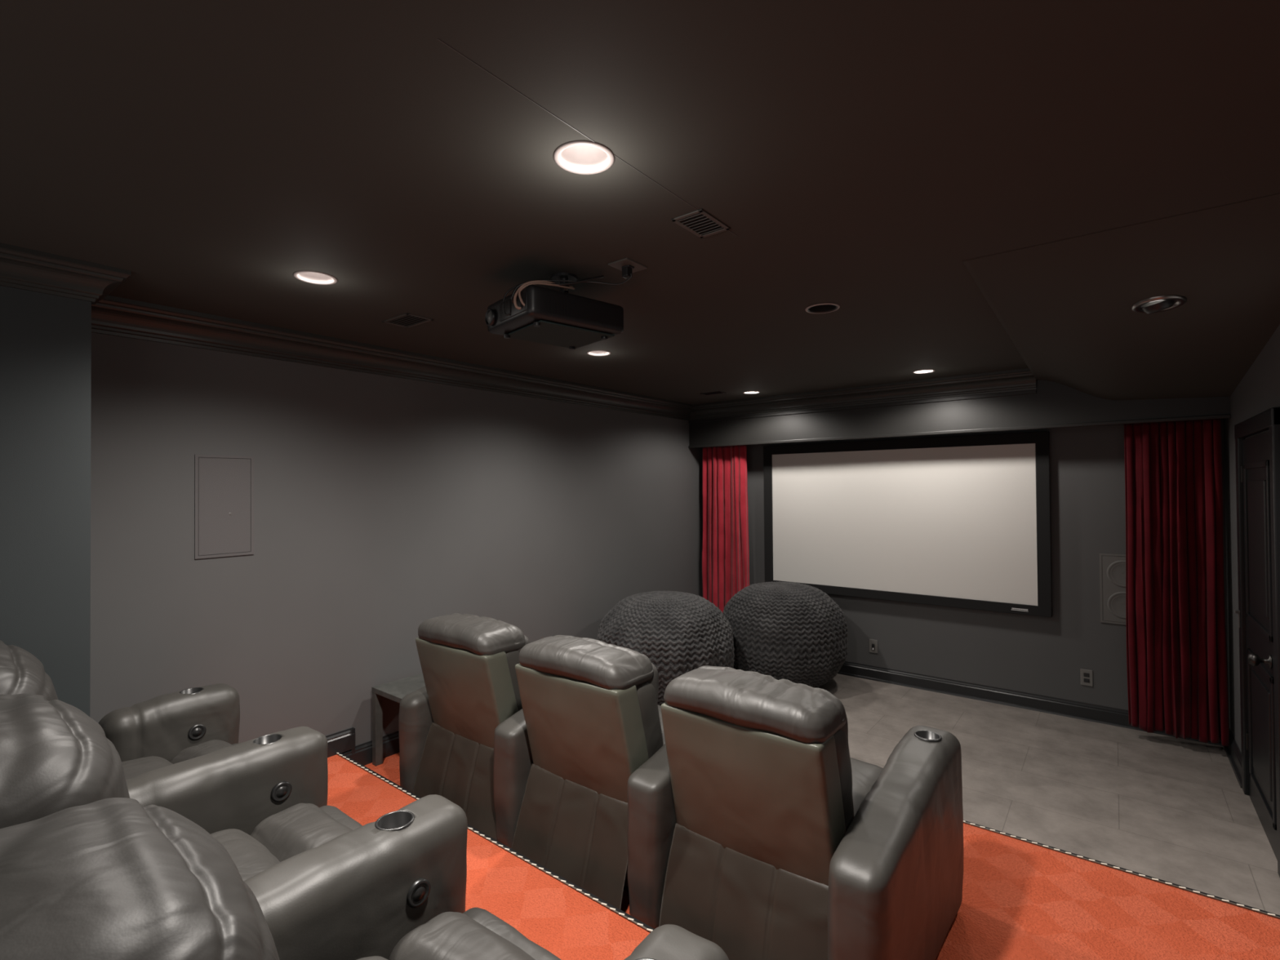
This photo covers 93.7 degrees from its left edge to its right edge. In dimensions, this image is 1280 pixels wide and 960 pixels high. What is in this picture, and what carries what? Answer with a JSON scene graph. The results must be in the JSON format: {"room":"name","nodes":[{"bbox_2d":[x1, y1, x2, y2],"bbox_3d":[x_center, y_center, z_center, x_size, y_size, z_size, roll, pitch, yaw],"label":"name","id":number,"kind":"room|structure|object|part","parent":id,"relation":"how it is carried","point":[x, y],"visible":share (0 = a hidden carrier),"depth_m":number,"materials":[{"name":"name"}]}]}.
{"room":"home theater","nodes":[
{"label":"home theater","id":0,"kind":"room"},
{"bbox_2d":[0,285,91,716],"bbox_3d":[-2.717,0.427,1.731,0.581,2.630,1.598,-1,-1,38],"label":"wall","id":1,"kind":"structure","parent":0,"point":[46,339],"depth_m":2.09,"materials":[{"name":"paint"}]},
{"bbox_2d":[0,242,130,304],"bbox_3d":[-2.568,-0.710,1.756,0.535,0.118,1.572,-1,-1,38],"label":"trim","id":2,"kind":"structure","parent":1,"relation":"attached to","point":[20,268],"depth_m":2.08,"materials":[{"name":"grey paint"}]},
{"bbox_2d":[89,332,702,746],"bbox_3d":[-0.840,0.445,4.483,0.120,2.630,5.049,-1,-1,38],"label":"wall","id":3,"kind":"structure","parent":0,"point":[384,506],"depth_m":3.36,"materials":[{"name":"paint"}]},
{"bbox_2d":[194,454,253,559],"bbox_3d":[-2.008,0.125,2.907,0.006,0.490,0.245,-1,-1,38],"label":"access panel","id":4,"kind":"object","parent":3,"relation":"attached to","point":[224,488],"visible":1,"depth_m":2.90,"materials":[{"name":"grey paint"}]},
{"bbox_2d":[325,727,399,765],"bbox_3d":[-1.794,1.502,2.766,0.479,0.230,4.136,-1,-1,38],"label":"baseboard","id":5,"kind":"structure","parent":3,"relation":"attached to","point":[362,753],"depth_m":3.38,"materials":[{"name":"black paint"}]},
{"bbox_2d":[91,295,1036,420],"bbox_3d":[0.230,-0.703,3.377,2.961,0.138,4.626,-1,-1,38],"label":"trim","id":6,"kind":"structure","parent":3,"relation":"attached to","point":[111,315],"depth_m":3.81,"materials":[{"name":"grey paint"}]},
{"bbox_2d":[702,445,749,613],"bbox_3d":[0.845,0.677,6.021,0.533,2.135,0.115,-1,-1,38],"label":"curtain","id":7,"kind":"object","parent":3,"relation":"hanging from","point":[725,548],"visible":0.74,"depth_m":6.01,"materials":[{"name":"red fabric"}]},
{"bbox_2d":[688,380,1231,448],"bbox_3d":[2.054,-0.560,4.891,3.949,0.418,0.048,-1,-1,38],"label":"soffit","id":8,"kind":"structure","parent":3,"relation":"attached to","point":[1052,405],"depth_m":4.59,"materials":[{"name":"paint"}]},
{"bbox_2d":[327,754,650,959],"bbox_3d":[-0.914,1.597,1.079,3.949,0.247,2.577,-1,-1,38],"label":"floor","id":9,"kind":"structure","parent":0,"point":[552,914],"depth_m":2.15,"materials":[{"name":"orange carpet"}]},
{"bbox_2d":[0,640,328,835],"bbox_3d":[-1.765,0.980,1.923,1.002,1.038,1.112,-1,-1,38],"label":"recliner","id":10,"kind":"object","parent":9,"relation":"on","point":[180,752],"visible":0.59,"depth_m":1.95,"materials":[{"name":"leather"}]},
{"bbox_2d":[121,755,172,779],"bbox_3d":[-1.736,1.129,1.974,0.566,0.278,0.463,-1,-1,38],"label":"seat cushion","id":11,"kind":"object","parent":10,"relation":"on","point":[133,767],"depth_m":2.13,"materials":[{"name":"leather"}]},
{"bbox_3d":[-1.886,1.185,2.414,0.198,0.643,0.462,-1,-1,38],"label":"armrest","id":12,"kind":"part","parent":10,"relation":"part of","materials":[{"name":"leather"}]},
{"bbox_3d":[-1.395,1.173,1.769,0.207,0.639,0.889,-1,-1,38],"label":"armrest","id":13,"kind":"part","parent":10,"relation":"part of","materials":[{"name":"leather"}]},
{"bbox_2d":[0,693,467,959],"bbox_3d":[-1.066,0.971,1.382,0.801,1.036,1.116,-1,-1,38],"label":"recliner","id":14,"kind":"object","parent":9,"relation":"on","point":[326,885],"visible":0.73,"depth_m":1.32,"materials":[{"name":"leather"}]},
{"bbox_2d":[210,828,279,880],"bbox_3d":[-1.116,1.120,1.483,0.564,0.284,0.465,-1,-1,38],"label":"seat cushion","id":15,"kind":"object","parent":14,"relation":"on","point":[256,852],"depth_m":1.65,"materials":[{"name":"leather"}]},
{"bbox_3d":[-0.772,1.165,1.280,0.207,0.641,0.892,-1,-1,38],"label":"armrest","id":16,"kind":"part","parent":14,"relation":"part of","materials":[{"name":"leather"}]},
{"bbox_2d":[0,797,728,959],"bbox_3d":[-0.448,0.959,0.891,0.802,1.038,1.120,-1,-1,38],"label":"recliner","id":17,"kind":"object","parent":9,"relation":"on","point":[113,878],"visible":1,"depth_m":0.71,"materials":[{"name":"leather"}]},
{"bbox_2d":[356,955,387,959],"bbox_3d":[-0.497,1.110,0.995,0.562,0.280,0.466,-1,-1,38],"label":"seat cushion","id":18,"kind":"object","parent":17,"relation":"on","point":[374,957],"depth_m":1.26,"materials":[{"name":"leather"}]},
{"bbox_3d":[-0.151,1.154,0.790,0.207,0.641,0.892,-1,-1,38],"label":"armrest","id":19,"kind":"part","parent":17,"relation":"part of","materials":[{"name":"leather"}]},
{"bbox_2d":[336,752,654,932],"bbox_3d":[-0.121,1.474,2.087,3.945,0.009,0.021,-1,-1,38],"label":"light strip","id":20,"kind":"object","parent":9,"relation":"attached to","point":[526,859],"visible":0.77,"depth_m":2.30,"materials":[{"name":"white plastic"}]},
{"bbox_2d":[0,0,1279,404],"bbox_3d":[0.253,-0.856,2.612,4.189,0.150,6.647,-1,-1,38],"label":"ceiling","id":21,"kind":"structure","parent":0,"point":[855,153],"depth_m":1.46,"materials":[{"name":"paint"}]},
{"bbox_2d":[293,270,337,284],"bbox_3d":[-1.238,-0.826,2.292,0.148,0.115,0.148,-1,-1,38],"label":"recessed light","id":22,"kind":"object","parent":21,"relation":"in","point":[310,277],"visible":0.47,"depth_m":2.33,"materials":[{"name":"grey"}]},
{"bbox_2d":[382,312,433,328],"bbox_3d":[-1.115,-0.765,2.883,0.220,0.005,0.140,-1,-1,38],"label":"ceiling vent","id":23,"kind":"object","parent":21,"relation":"in","point":[406,320],"visible":1,"depth_m":2.88,"materials":[{"name":"black metal"}]},
{"bbox_2d":[484,272,632,350],"bbox_3d":[-0.290,-0.664,2.257,0.444,0.235,0.471,0,-1,-40],"label":"projector","id":24,"kind":"object","parent":21,"relation":"attached to","point":[533,313],"visible":1,"depth_m":2.20,"materials":[{"name":"black plastic"}]},
{"bbox_2d":[547,295,573,317],"bbox_3d":[-0.283,-0.616,2.133,0.106,0.060,0.005,0,-1,-40],"label":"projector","id":25,"kind":"object","parent":24,"relation":"attached to","point":[558,306],"depth_m":2.13,"materials":[{"name":"black plastic"}]},
{"bbox_3d":[-0.313,-0.558,2.325,0.330,0.006,0.275,0,-1,-40],"label":"panel","id":26,"kind":"part","parent":24,"relation":"part of","materials":[{"name":"grey plastic"}]},
{"bbox_2d":[553,140,613,174],"bbox_3d":[-0.138,-0.844,1.476,0.148,0.115,0.148,-1,-1,38],"label":"recessed light","id":27,"kind":"object","parent":21,"relation":"in","point":[577,157],"visible":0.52,"depth_m":1.52,"materials":[{"name":"grey"}]},
{"bbox_2d":[437,38,737,236],"bbox_3d":[-0.023,-0.792,1.512,0.002,0.002,1.100,-1,-1,38],"label":"trim","id":28,"kind":"structure","parent":21,"relation":"attached to","point":[437,38],"depth_m":1.29,"materials":[{"name":"grey plastic"}]},
{"bbox_2d":[586,350,611,355],"bbox_3d":[-0.248,-0.818,3.613,0.148,0.115,0.148,-1,-1,38],"label":"recessed light","id":29,"kind":"object","parent":21,"relation":"in","point":[593,353],"visible":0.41,"depth_m":3.66,"materials":[{"name":"grey"}]},
{"bbox_2d":[608,257,647,278],"bbox_3d":[-0.044,-0.761,2.191,0.090,0.045,0.120,-1,-1,38],"label":"outlet","id":30,"kind":"object","parent":21,"relation":"attached to","point":[628,266],"visible":0.98,"depth_m":2.18,"materials":[{"name":"grey paint"}]},
{"bbox_2d":[622,264,634,269],"bbox_3d":[-0.044,-0.776,2.191,0.036,0.008,0.032,-1,-1,38],"label":"socket","id":31,"kind":"object","parent":30,"relation":"attached to","point":[624,266],"depth_m":2.18,"materials":[{"name":"black plastic"}]},
{"bbox_2d":[671,208,730,238],"bbox_3d":[0.189,-0.787,1.848,0.110,0.005,0.170,-1,-1,38],"label":"ceiling vent","id":32,"kind":"object","parent":21,"relation":"in","point":[700,222],"visible":1,"depth_m":1.84,"materials":[{"name":"black metal"}]},
{"bbox_2d":[700,391,725,395],"bbox_3d":[0.633,-0.751,5.197,0.200,0.005,0.100,-1,-1,38],"label":"ceiling vent","id":33,"kind":"object","parent":21,"relation":"in","point":[717,392],"visible":1,"depth_m":5.18,"materials":[{"name":"black plastic"}]},
{"bbox_2d":[742,391,759,394],"bbox_3d":[0.962,-0.809,5.180,0.148,0.115,0.148,-1,-1,38],"label":"recessed light","id":34,"kind":"object","parent":21,"relation":"in","point":[746,392],"visible":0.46,"depth_m":5.22,"materials":[{"name":"grey"}]},
{"bbox_2d":[804,302,839,313],"bbox_3d":[0.831,-0.836,2.737,0.152,0.116,0.152,-1,-1,38],"label":"recessed light","id":35,"kind":"object","parent":21,"relation":"in","point":[824,308],"visible":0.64,"depth_m":2.78,"materials":[{"name":"black plastic"}]},
{"bbox_2d":[912,368,935,373],"bbox_3d":[2.023,-0.828,4.280,0.148,0.115,0.148,-1,-1,38],"label":"recessed light","id":36,"kind":"object","parent":21,"relation":"in","point":[925,371],"visible":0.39,"depth_m":4.32,"materials":[{"name":"white"}]},
{"bbox_2d":[364,752,1279,959],"bbox_3d":[0.367,1.664,2.702,3.949,0.130,1.559,-1,-1,38],"label":"floor","id":37,"kind":"structure","parent":0,"point":[1022,900],"depth_m":2.18,"materials":[{"name":"orange carpet"}]},
{"bbox_2d":[371,673,425,766],"bbox_3d":[-1.246,1.401,3.470,0.400,0.440,0.420,-1,-1,38],"label":"end table","id":38,"kind":"object","parent":37,"relation":"on","point":[395,691],"visible":0.25,"depth_m":3.42,"materials":[{"name":"brown wood"}]},
{"bbox_3d":[-1.502,1.417,3.432,0.042,0.410,0.042,-1,-1,38],"label":"leg","id":39,"kind":"part","parent":38,"relation":"part of","materials":[{"name":"brown wood"}]},
{"bbox_2d":[398,613,533,848],"bbox_3d":[-0.632,1.157,3.166,0.909,0.972,0.938,-1,-1,38],"label":"recliner","id":40,"kind":"object","parent":37,"relation":"on","point":[464,740],"visible":0.7,"depth_m":2.79,"materials":[{"name":"leather"}]},
{"bbox_3d":[-0.936,1.321,3.379,0.160,0.612,0.871,-1,-1,38],"label":"armrest","id":41,"kind":"part","parent":40,"relation":"part of","materials":[{"name":"leather"}]},
{"bbox_3d":[-0.827,1.059,2.917,0.584,0.552,0.245,-1,-1,38],"label":"backrest","id":42,"kind":"part","parent":40,"relation":"part of","materials":[{"name":"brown leather"}]},
{"bbox_3d":[-0.336,1.289,2.930,0.155,0.655,0.873,-1,-1,38],"label":"armrest","id":43,"kind":"part","parent":40,"relation":"part of","materials":[{"name":"leather"}]},
{"bbox_2d":[506,650,522,711],"bbox_3d":[-0.765,1.032,2.997,0.578,0.529,0.278,-1,-1,38],"label":"cushion","id":44,"kind":"object","parent":40,"relation":"on","point":[513,703],"depth_m":2.77,"materials":[{"name":"leather"}]},
{"bbox_2d":[511,635,676,928],"bbox_3d":[0.028,1.137,2.638,0.789,0.950,0.962,-1,-1,38],"label":"recliner","id":45,"kind":"object","parent":37,"relation":"on","point":[597,809],"visible":0.77,"depth_m":2.31,"materials":[{"name":"leather"}]},
{"bbox_3d":[-0.231,1.049,2.447,0.585,0.553,0.246,-1,-1,38],"label":"backrest","id":46,"kind":"part","parent":45,"relation":"part of","materials":[{"name":"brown leather"}]},
{"bbox_2d":[635,681,663,758],"bbox_3d":[-0.170,1.021,2.526,0.578,0.520,0.279,-1,-1,38],"label":"cushion","id":47,"kind":"object","parent":45,"relation":"on","point":[649,737],"depth_m":2.32,"materials":[{"name":"leather"}]},
{"bbox_3d":[0.261,1.278,2.461,0.159,0.658,0.871,-1,-1,38],"label":"armrest","id":48,"kind":"part","parent":45,"relation":"part of","materials":[{"name":"leather"}]},
{"bbox_2d":[657,705,665,744],"bbox_3d":[0.028,1.244,2.767,0.567,0.269,0.644,-1,-1,38],"label":"seat cushion","id":49,"kind":"object","parent":45,"relation":"on","point":[659,706],"depth_m":2.77,"materials":[{"name":"leather"}]},
{"bbox_2d":[658,665,963,959],"bbox_3d":[0.636,1.125,2.158,0.812,0.951,0.963,-1,-1,38],"label":"recliner","id":50,"kind":"object","parent":37,"relation":"on","point":[786,845],"visible":0.99,"depth_m":1.87,"materials":[{"name":"leather"}]},
{"bbox_3d":[0.367,1.039,1.978,0.586,0.552,0.244,-1,-1,38],"label":"backrest","id":51,"kind":"part","parent":50,"relation":"part of","materials":[{"name":"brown leather"}]},
{"bbox_2d":[833,729,853,831],"bbox_3d":[0.428,1.011,2.056,0.578,0.533,0.278,-1,-1,38],"label":"cushion","id":52,"kind":"object","parent":50,"relation":"on","point":[843,806],"depth_m":1.84,"materials":[{"name":"leather"}]},
{"bbox_2d":[849,757,883,817],"bbox_3d":[0.625,1.233,2.297,0.568,0.264,0.643,-1,-1,38],"label":"seat cushion","id":53,"kind":"object","parent":50,"relation":"on","point":[864,775],"depth_m":2.26,"materials":[{"name":"leather"}]},
{"bbox_3d":[0.860,1.268,1.956,0.207,0.657,0.920,-1,-1,38],"label":"armrest","id":54,"kind":"part","parent":50,"relation":"part of","materials":[{"name":"leather"}]},
{"bbox_2d":[963,820,1279,918],"bbox_3d":[0.845,1.598,3.310,3.945,0.009,0.021,-1,-1,38],"label":"light strip","id":55,"kind":"object","parent":37,"relation":"attached to","point":[964,821],"visible":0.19,"depth_m":2.41,"materials":[{"name":"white plastic"}]},
{"bbox_2d":[728,418,1229,725],"bbox_3d":[2.283,0.428,5.160,3.949,2.630,0.120,-1,-1,38],"label":"wall","id":56,"kind":"structure","parent":0,"point":[1042,655],"depth_m":4.46,"materials":[{"name":"paint"}]},
{"bbox_2d":[869,639,877,653],"bbox_3d":[2.043,1.456,5.258,0.072,0.116,0.014,-1,-1,38],"label":"wall outlet","id":57,"kind":"object","parent":56,"relation":"attached to","point":[873,643],"visible":1,"depth_m":5.25,"materials":[{"name":"grey plastic"}]},
{"bbox_2d":[763,431,1052,617],"bbox_3d":[2.134,0.342,5.162,2.311,1.374,0.061,-1,-1,38],"label":"projection screen","id":58,"kind":"object","parent":56,"relation":"attached to","point":[960,522],"visible":0.88,"depth_m":5.00,"materials":[{"name":"white fabric"}]},
{"bbox_2d":[837,661,1242,788],"bbox_3d":[1.553,1.680,4.206,3.949,0.115,2.271,-1,-1,38],"label":"baseboard","id":59,"kind":"structure","parent":56,"relation":"attached to","point":[1033,700],"depth_m":4.63,"materials":[{"name":"black paint"}]},
{"bbox_2d":[1080,668,1093,686],"bbox_3d":[3.222,1.426,4.332,0.072,0.116,0.008,-1,-1,38],"label":"wall outlet","id":60,"kind":"object","parent":56,"relation":"attached to","point":[1086,675],"visible":1,"depth_m":4.33,"materials":[{"name":"grey plastic"}]},
{"bbox_2d":[1083,678,1089,682],"bbox_3d":[3.221,1.446,4.330,0.034,0.028,0.004,-1,-1,38],"label":"socket","id":61,"kind":"object","parent":60,"relation":"attached to","point":[1085,680],"depth_m":4.33,"materials":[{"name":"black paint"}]},
{"bbox_2d":[1083,672,1089,677],"bbox_3d":[3.221,1.406,4.330,0.034,0.028,0.004,-1,-1,38],"label":"socket","id":62,"kind":"object","parent":60,"relation":"attached to","point":[1085,674],"depth_m":4.33,"materials":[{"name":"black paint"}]},
{"bbox_2d":[1099,553,1125,624],"bbox_3d":[3.390,0.768,4.203,0.270,0.490,0.008,-1,-1,38],"label":"wall speaker","id":63,"kind":"object","parent":56,"relation":"attached to","point":[1112,567],"visible":0.64,"depth_m":4.24,"materials":[{"name":"grey paint"}]},
{"bbox_2d":[817,673,1279,915],"bbox_3d":[0.273,1.778,2.580,3.949,0.100,6.407,-1,-1,38],"label":"floor","id":64,"kind":"structure","parent":0,"point":[1170,809],"depth_m":3.36,"materials":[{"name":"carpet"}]},
{"bbox_2d":[595,591,734,705],"bbox_3d":[0.188,1.324,4.704,1.087,0.861,1.096,-1,-1,21],"label":"bean bag","id":65,"kind":"object","parent":64,"relation":"on","point":[680,633],"visible":0.52,"depth_m":4.33,"materials":[{"name":"grey fabric"}]},
{"bbox_2d":[723,581,848,687],"bbox_3d":[1.216,1.321,5.141,1.072,0.861,1.062,0,-1,-36],"label":"bean bag","id":66,"kind":"object","parent":64,"relation":"on","point":[796,633],"visible":0.8,"depth_m":4.73,"materials":[{"name":"grey fabric"}]},
{"bbox_2d":[962,193,1279,400],"bbox_3d":[2.385,-0.654,2.921,0.988,0.291,2.674,-1,-1,38],"label":"ceiling","id":67,"kind":"structure","parent":0,"point":[1064,305],"depth_m":2.46,"materials":[{"name":"paint"}]},
{"bbox_2d":[1131,294,1186,314],"bbox_3d":[2.110,-0.709,2.442,0.170,0.062,0.170,-1,-1,43],"label":"recessed light","id":68,"kind":"object","parent":67,"relation":"in","point":[1170,304],"visible":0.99,"depth_m":2.41,"materials":[{"name":"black metal"}]},
{"bbox_2d":[1223,324,1279,752],"bbox_3d":[1.860,0.386,1.337,0.120,2.630,6.647,-1,-1,38],"label":"wall","id":69,"kind":"structure","parent":0,"point":[1258,391],"depth_m":3.57,"materials":[{"name":"paint"}]},
{"bbox_2d":[1124,418,1229,746],"bbox_3d":[3.459,0.611,3.889,0.488,2.095,0.106,-1,-1,38],"label":"curtain","id":70,"kind":"object","parent":69,"relation":"hanging from","point":[1175,628],"visible":0.98,"depth_m":3.87,"materials":[{"name":"fabric"}]},
{"bbox_2d":[1234,407,1279,876],"bbox_3d":[3.011,0.701,2.958,0.088,2.020,1.000,-1,-1,38],"label":"door","id":71,"kind":"structure","parent":69,"relation":"in","point":[1258,456],"depth_m":2.89,"materials":[{"name":"black paint"}]},
{"bbox_3d":[2.852,0.830,2.764,0.076,0.060,0.060,-1,-1,38],"label":"knob","id":72,"kind":"part","parent":71,"relation":"part of","materials":[{"name":"grey metal"}]}
]}

